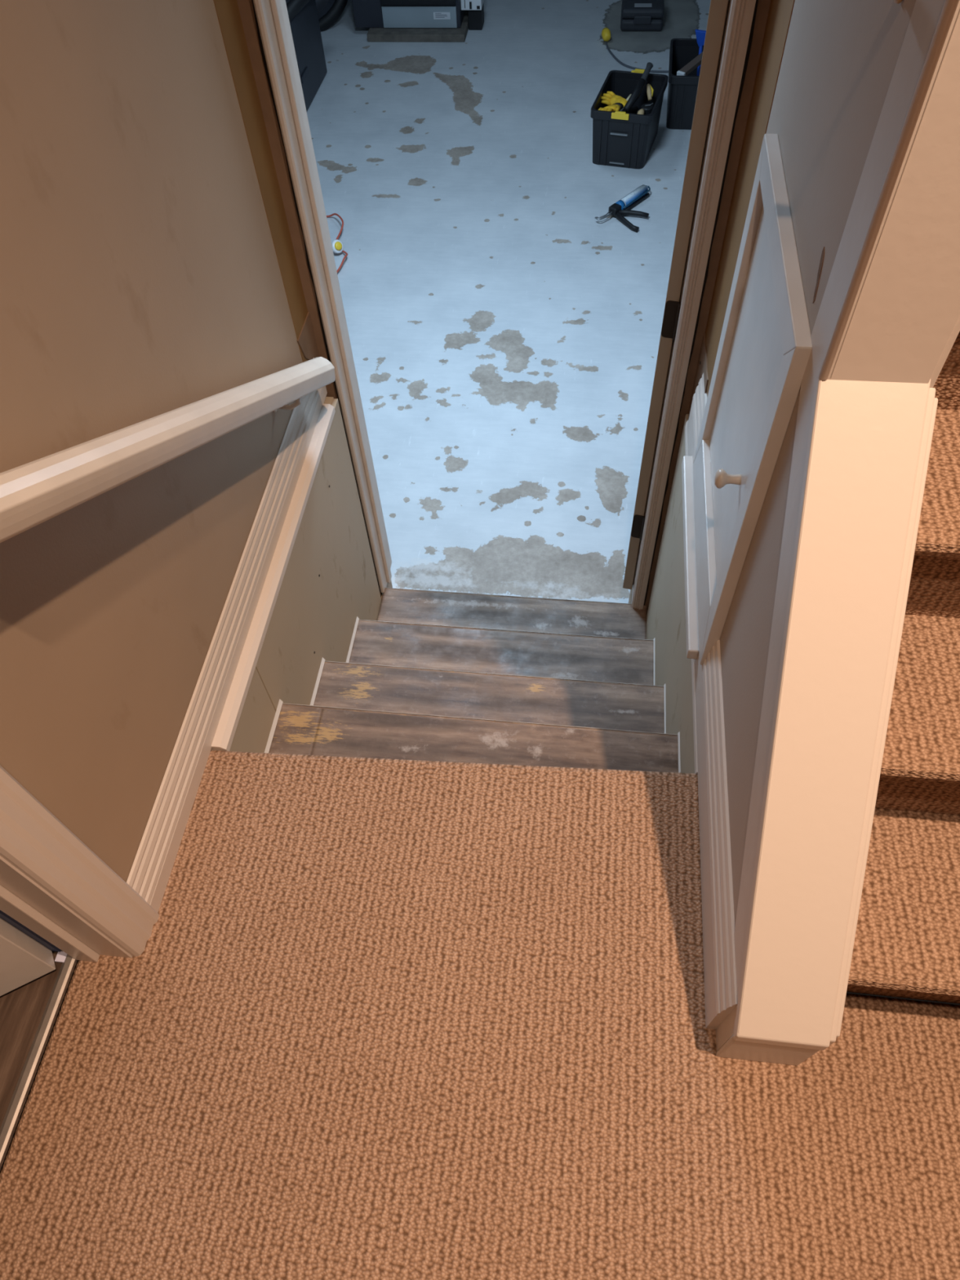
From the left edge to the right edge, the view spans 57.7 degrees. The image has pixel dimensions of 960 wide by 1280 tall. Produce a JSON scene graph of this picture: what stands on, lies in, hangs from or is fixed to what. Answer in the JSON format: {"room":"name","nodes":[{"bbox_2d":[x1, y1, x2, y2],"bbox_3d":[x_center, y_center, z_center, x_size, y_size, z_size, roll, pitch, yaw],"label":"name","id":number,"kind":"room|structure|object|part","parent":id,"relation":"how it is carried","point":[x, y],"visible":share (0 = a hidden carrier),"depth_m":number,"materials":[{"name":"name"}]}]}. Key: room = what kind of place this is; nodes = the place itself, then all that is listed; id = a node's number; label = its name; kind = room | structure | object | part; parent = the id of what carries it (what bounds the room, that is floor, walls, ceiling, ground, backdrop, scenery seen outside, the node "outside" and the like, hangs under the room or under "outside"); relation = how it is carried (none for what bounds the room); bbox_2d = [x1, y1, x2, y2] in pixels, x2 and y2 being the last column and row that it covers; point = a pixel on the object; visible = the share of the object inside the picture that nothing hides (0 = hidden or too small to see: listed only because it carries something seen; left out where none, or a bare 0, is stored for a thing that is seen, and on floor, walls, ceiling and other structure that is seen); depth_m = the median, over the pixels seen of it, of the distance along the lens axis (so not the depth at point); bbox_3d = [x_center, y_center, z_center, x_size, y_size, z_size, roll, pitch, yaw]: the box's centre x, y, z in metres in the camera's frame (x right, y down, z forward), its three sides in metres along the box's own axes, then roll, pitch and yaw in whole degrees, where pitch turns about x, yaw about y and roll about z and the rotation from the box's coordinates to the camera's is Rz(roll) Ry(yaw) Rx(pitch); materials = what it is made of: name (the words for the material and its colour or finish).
{"room":"stair landing","nodes":[
{"label":"stair landing","id":0,"kind":"room"},
{"bbox_2d":[0,0,381,882],"bbox_3d":[-0.787,0.712,-0.502,0.164,5.050,5.340,4,55,6],"label":"wall","id":1,"kind":"structure","parent":0,"point":[148,268],"depth_m":1.28,"materials":[{"name":"beige paint"}]},
{"bbox_2d":[0,765,159,962],"bbox_3d":[-0.698,0.218,0.299,0.166,2.100,0.945,4,55,6],"label":"door frame","id":2,"kind":"structure","parent":1,"relation":"in","point":[55,890],"depth_m":1.18,"materials":[{"name":"beige paint"}]},
{"bbox_2d":[0,917,55,995],"bbox_3d":[-1.043,0.075,0.469,0.772,1.996,0.042,-24,57,-14],"label":"door","id":3,"kind":"structure","parent":2,"relation":"attached to","point":[24,959],"depth_m":1.30,"materials":[{"name":"white paint"}]},
{"bbox_3d":[-0.662,0.502,1.380,0.016,0.004,0.016,4,55,6],"label":"strike plate","id":4,"kind":"part","parent":2,"relation":"part of","materials":[{"name":"white metal"}]},
{"bbox_2d":[0,356,335,542],"bbox_3d":[-0.439,-0.360,1.384,0.098,0.734,1.118,4,55,6],"label":"handrail","id":5,"kind":"object","parent":1,"relation":"attached to","point":[33,493],"visible":1,"depth_m":1.10,"materials":[{"name":"beige paint"}]},
{"bbox_2d":[126,357,335,912],"bbox_3d":[-0.448,-0.106,1.750,0.045,0.133,1.292,4,55,6],"label":"baseboard","id":6,"kind":"structure","parent":1,"relation":"attached to","point":[213,713],"depth_m":1.67,"materials":[{"name":"beige paint"}]},
{"bbox_3d":[-0.438,0.411,2.055,0.012,0.988,0.194,4,55,6],"label":"wall panel","id":7,"kind":"part","parent":1,"relation":"part of","materials":[{"name":"beige paint"}]},
{"bbox_2d":[0,750,959,1279],"bbox_3d":[0.057,1.925,0.420,4.700,0.120,4.600,4,55,6],"label":"floor","id":8,"kind":"structure","parent":0,"point":[376,1019],"depth_m":1.26,"materials":[{"name":"beige carpet"}]},
{"bbox_2d":[0,954,77,1170],"bbox_3d":[-0.693,0.821,1.159,0.020,0.010,0.790,4,55,6],"label":"threshold strip","id":9,"kind":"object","parent":8,"relation":"on","point":[11,1117],"depth_m":1.29,"materials":[{"name":"metal"}]},
{"bbox_2d":[846,331,959,1004],"bbox_3d":[1.006,-0.284,1.157,0.969,1.142,1.334,4,55,6],"label":"carpeted stairs","id":10,"kind":"structure","parent":8,"relation":"on","point":[907,942],"depth_m":1.17,"materials":[{"name":"beige carpet"}]},
{"bbox_2d":[236,0,770,614],"bbox_3d":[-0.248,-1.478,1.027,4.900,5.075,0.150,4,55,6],"label":"door casing","id":11,"kind":"structure","parent":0,"point":[246,7],"depth_m":1.75,"materials":[{"name":"beige paint"}]},
{"bbox_2d":[253,0,755,609],"bbox_3d":[0.059,-0.802,1.946,0.844,2.180,0.139,4,55,6],"label":"door frame","id":12,"kind":"structure","parent":11,"relation":"in","point":[273,19],"depth_m":1.85,"materials":[{"name":"white paint"}]},
{"bbox_3d":[-0.360,-0.786,1.950,0.013,2.170,0.022,4,55,6],"label":"casing","id":13,"kind":"part","parent":12,"relation":"part of","materials":[{"name":"white paint"}]},
{"bbox_2d":[622,0,728,589],"bbox_3d":[0.538,-1.023,2.164,0.038,1.980,0.759,12,56,11],"label":"door","id":14,"kind":"structure","parent":12,"relation":"attached to","point":[717,12],"depth_m":1.84,"materials":[{"name":"brown wood"}]},
{"bbox_3d":[0.453,-0.729,1.869,0.036,2.170,0.022,4,55,6],"label":"casing","id":15,"kind":"part","parent":12,"relation":"part of","materials":[{"name":"beige paint"}]},
{"bbox_2d":[306,0,711,603],"bbox_3d":[0.204,-2.617,4.788,4.900,0.001,6.400,4,55,6],"label":"floor","id":16,"kind":"structure","parent":0,"point":[504,335],"depth_m":4.15,"materials":[{"name":"blue paint"}]},
{"bbox_2d":[285,0,327,111],"bbox_3d":[-1.192,-3.583,5.192,0.714,0.557,0.797,4,55,6],"label":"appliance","id":17,"kind":"object","parent":16,"relation":"on","point":[303,15],"visible":0.34,"depth_m":5.16,"materials":[{"name":"black metal"}]},
{"bbox_3d":[-1.030,-3.321,5.124,0.006,0.030,0.150,4,55,6],"label":"handle","id":18,"kind":"part","parent":17,"relation":"part of","materials":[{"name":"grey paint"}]},
{"bbox_2d":[315,0,347,31],"bbox_3d":[-1.216,-4.399,5.715,0.747,0.715,0.316,-4,55,0],"label":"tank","id":19,"kind":"object","parent":16,"relation":"on","point":[329,11],"visible":0.27,"depth_m":5.84,"materials":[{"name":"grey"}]},
{"bbox_2d":[326,213,347,272],"bbox_3d":[-0.766,-1.985,4.358,0.214,0.056,0.741,-12,55,-6],"label":"cord","id":20,"kind":"object","parent":16,"relation":"on","point":[334,214],"visible":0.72,"depth_m":4.39,"materials":[{"name":"red plastic"}]},
{"bbox_3d":[-0.781,-2.136,4.465,0.143,0.056,0.439,-28,58,-16],"label":"cord","id":21,"kind":"part","parent":20,"relation":"part of","materials":[{"name":"red plastic"}]},
{"bbox_2d":[331,239,343,253],"bbox_3d":[-0.706,-1.946,4.311,0.056,0.059,0.059,4,55,6],"label":"plug","id":22,"kind":"object","parent":20,"relation":"attached to","point":[337,245],"visible":0.95,"depth_m":4.29,"materials":[{"name":"white plastic"}]},
{"bbox_3d":[-0.712,-1.805,4.236,0.089,0.038,0.351,7,56,8],"label":"cord","id":23,"kind":"part","parent":20,"relation":"part of","materials":[{"name":"red plastic"}]},
{"bbox_2d":[351,0,468,42],"bbox_3d":[-0.459,-4.449,5.512,0.745,0.974,0.540,4,55,6],"label":"base cabinet","id":24,"kind":"object","parent":16,"relation":"on","point":[388,20],"visible":0.91,"depth_m":5.72,"materials":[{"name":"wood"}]},
{"bbox_3d":[-0.405,-4.190,5.554,0.490,0.245,0.026,4,55,6],"label":"panel","id":25,"kind":"part","parent":24,"relation":"part of","materials":[{"name":"black"}]},
{"bbox_3d":[-0.397,-4.084,5.715,0.490,0.120,0.013,4,55,6],"label":"panel","id":26,"kind":"part","parent":24,"relation":"part of","materials":[{"name":"silver metal"}]},
{"bbox_2d":[460,0,484,30],"bbox_3d":[-0.045,-4.179,5.761,0.134,0.224,0.204,4,55,6],"label":"box","id":27,"kind":"object","parent":16,"relation":"on","point":[475,8],"visible":1,"depth_m":5.75,"materials":[{"name":"black"}]},
{"bbox_2d":[264,587,680,773],"bbox_3d":[0.036,0.169,2.313,0.852,0.955,1.079,4,55,6],"label":"stairs","id":28,"kind":"structure","parent":16,"relation":"on","point":[440,676],"depth_m":2.12,"materials":[{"name":"wood"}]},
{"bbox_2d":[595,184,650,231],"bbox_3d":[0.794,-2.189,4.418,0.217,0.055,0.415,36,64,24],"label":"gun","id":29,"kind":"object","parent":16,"relation":"on","point":[623,206],"visible":1,"depth_m":4.41,"materials":[{"name":"blue"}]},
{"bbox_3d":[0.633,-2.136,4.388,0.113,0.008,0.032,-28,58,-16],"label":"push rod","id":30,"kind":"part","parent":29,"relation":"part of","materials":[{"name":"grey metal"}]},
{"bbox_3d":[0.776,-2.159,4.410,0.157,0.028,0.036,9,56,9],"label":"handle","id":31,"kind":"part","parent":29,"relation":"part of","materials":[{"name":"black plastic"}]},
{"bbox_3d":[0.789,-2.280,4.476,0.064,0.008,0.247,36,64,24],"label":"frame rod","id":32,"kind":"part","parent":29,"relation":"part of","materials":[{"name":"blue"}]},
{"bbox_3d":[0.800,-2.245,4.478,0.014,0.014,0.220,36,64,24],"label":"cradle rail","id":33,"kind":"part","parent":29,"relation":"part of","materials":[{"name":"metal"}]},
{"bbox_2d":[590,68,668,168],"bbox_3d":[0.801,-2.821,4.723,0.324,0.292,0.514,13,57,12],"label":"storage tote","id":34,"kind":"object","parent":16,"relation":"on","point":[625,140],"visible":0.91,"depth_m":4.65,"materials":[{"name":"black plastic"}]},
{"bbox_2d":[598,102,623,111],"bbox_3d":[0.694,-2.784,4.580,0.100,0.059,0.166,36,64,24],"label":"glove","id":35,"kind":"object","parent":34,"relation":"in","point":[615,107],"visible":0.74,"depth_m":4.56,"materials":[{"name":"yellow rubber"}]},
{"bbox_2d":[600,91,630,112],"bbox_3d":[0.724,-2.864,4.646,0.166,0.070,0.094,19,58,16],"label":"glove","id":36,"kind":"object","parent":34,"relation":"in","point":[610,98],"visible":0.73,"depth_m":4.64,"materials":[{"name":"yellow rubber"}]},
{"bbox_2d":[619,106,638,113],"bbox_3d":[0.794,-2.841,4.800,0.169,0.164,0.060,-26,58,-15],"label":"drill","id":37,"kind":"object","parent":34,"relation":"in","point":[633,109],"visible":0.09,"depth_m":4.75,"materials":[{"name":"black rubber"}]},
{"bbox_2d":[622,62,653,112],"bbox_3d":[0.825,-2.897,4.614,0.047,0.166,0.372,24,60,19],"label":"tool","id":38,"kind":"object","parent":34,"relation":"in","point":[639,86],"visible":0.88,"depth_m":4.61,"materials":[{"name":"black plastic"}]},
{"bbox_2d":[637,108,644,114],"bbox_3d":[0.852,-2.780,4.590,0.036,0.056,0.196,11,56,11],"label":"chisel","id":39,"kind":"object","parent":34,"relation":"in","point":[641,111],"visible":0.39,"depth_m":4.55,"materials":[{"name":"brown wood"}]},
{"bbox_2d":[640,102,653,115],"bbox_3d":[0.888,-2.826,4.635,0.068,0.045,0.068,4,55,6],"label":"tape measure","id":40,"kind":"object","parent":34,"relation":"in","point":[648,108],"visible":0.68,"depth_m":4.62,"materials":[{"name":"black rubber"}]},
{"bbox_2d":[646,83,653,101],"bbox_3d":[0.906,-2.921,4.648,0.040,0.049,0.104,4,55,6],"label":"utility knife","id":41,"kind":"object","parent":34,"relation":"in","point":[650,90],"visible":1,"depth_m":4.64,"materials":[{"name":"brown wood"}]},
{"bbox_3d":[0.916,-2.933,4.653,0.021,0.034,0.079,-6,55,-1],"label":"lever","id":42,"kind":"part","parent":41,"relation":"part of","materials":[{"name":"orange plastic"}]},
{"bbox_2d":[601,27,668,72],"bbox_3d":[1.114,-3.642,5.420,0.903,0.071,0.360,22,59,17],"label":"cord","id":43,"kind":"object","parent":16,"relation":"on","point":[606,33],"visible":0.59,"depth_m":5.54,"materials":[{"name":"grey plastic"}]},
{"bbox_3d":[1.139,-3.605,5.426,0.862,0.015,0.324,18,58,15],"label":"cord","id":44,"kind":"part","parent":43,"relation":"part of","materials":[{"name":"grey plastic"}]},
{"bbox_2d":[620,0,664,31],"bbox_3d":[1.068,-4.140,5.735,0.273,0.130,0.345,4,55,6],"label":"tool case","id":45,"kind":"object","parent":16,"relation":"on","point":[636,15],"visible":1,"depth_m":5.64,"materials":[{"name":"grey plastic"}]},
{"bbox_3d":[1.068,-4.166,5.711,0.273,0.057,0.330,4,55,6],"label":"lid","id":46,"kind":"part","parent":45,"relation":"part of","materials":[{"name":"grey plastic"}]},
{"bbox_2d":[666,38,703,129],"bbox_3d":[1.221,-3.144,4.937,0.324,0.280,0.490,5,55,7],"label":"storage tote","id":47,"kind":"object","parent":16,"relation":"on","point":[682,90],"visible":0.53,"depth_m":4.87,"materials":[{"name":"black plastic"}]},
{"bbox_2d":[676,52,702,75],"bbox_3d":[1.229,-3.239,4.862,0.046,0.063,0.385,36,64,24],"label":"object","id":48,"kind":"object","parent":47,"relation":"in","point":[695,62],"visible":0.44,"depth_m":4.82,"materials":[{"name":"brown wood"}]},
{"bbox_2d":[695,29,706,75],"bbox_3d":[1.251,-3.327,4.969,0.083,0.243,0.082,4,55,6],"label":"saw","id":49,"kind":"object","parent":47,"relation":"in","point":[700,34],"visible":0.54,"depth_m":4.92,"materials":[{"name":"blue plastic"}]},
{"bbox_3d":[1.251,-3.397,4.920,0.083,0.083,0.024,4,55,6],"label":"handle","id":50,"kind":"part","parent":49,"relation":"part of","materials":[{"name":"blue plastic"}]},
{"bbox_2d":[646,0,915,926],"bbox_3d":[0.418,-0.807,0.506,0.127,5.050,1.445,4,55,6],"label":"wall","id":51,"kind":"structure","parent":0,"point":[826,68],"depth_m":1.19,"materials":[{"name":"beige paint"}]},
{"bbox_2d":[684,373,737,1029],"bbox_3d":[0.413,-0.008,1.606,0.019,0.187,1.330,4,55,6],"label":"baseboard","id":52,"kind":"structure","parent":51,"relation":"attached to","point":[709,747],"depth_m":1.36,"materials":[{"name":"beige paint"}]},
{"bbox_2d":[681,133,812,665],"bbox_3d":[0.409,-0.363,1.463,0.046,0.720,0.565,4,55,6],"label":"access panel","id":53,"kind":"object","parent":51,"relation":"attached to","point":[765,347],"visible":0.94,"depth_m":1.35,"materials":[{"name":"white paint"}]},
{"bbox_3d":[0.429,-0.194,1.652,0.020,0.112,0.509,4,55,6],"label":"frame rail","id":54,"kind":"part","parent":53,"relation":"part of","materials":[{"name":"white paint"}]},
{"bbox_3d":[0.388,-0.252,1.366,0.040,0.031,0.031,4,55,6],"label":"knob","id":55,"kind":"part","parent":53,"relation":"part of","materials":[{"name":"beige paint"}]},
{"bbox_3d":[0.423,-0.373,1.397,0.007,0.506,0.414,4,55,6],"label":"panel door","id":56,"kind":"part","parent":53,"relation":"part of","materials":[{"name":"white paint"}]},
{"bbox_3d":[0.405,-0.533,1.171,0.020,0.046,0.508,4,55,6],"label":"frame rail","id":57,"kind":"part","parent":53,"relation":"part of","materials":[{"name":"white paint"}]},
{"bbox_2d":[715,0,959,1065],"bbox_3d":[0.410,-1.118,0.053,0.136,3.950,1.454,4,55,6],"label":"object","id":58,"kind":"structure","parent":51,"relation":"attached to","point":[886,326],"depth_m":1.00,"materials":[{"name":"beige paint"}]},
{"bbox_3d":[0.478,0.131,1.057,0.009,0.631,0.556,4,55,6],"label":"cap molding","id":59,"kind":"part","parent":58,"relation":"part of","materials":[{"name":"beige paint"}]},
{"bbox_3d":[0.488,0.159,1.102,0.007,0.712,0.548,4,55,6],"label":"cap molding","id":60,"kind":"part","parent":58,"relation":"part of","materials":[{"name":"beige paint"}]},
{"bbox_2d":[893,0,902,4],"bbox_3d":[0.351,-0.589,0.775,0.064,0.038,0.024,4,55,6],"label":"peg","id":61,"kind":"object","parent":51,"relation":"attached to","point":[897,2],"visible":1,"depth_m":0.78,"materials":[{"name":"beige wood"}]}
]}

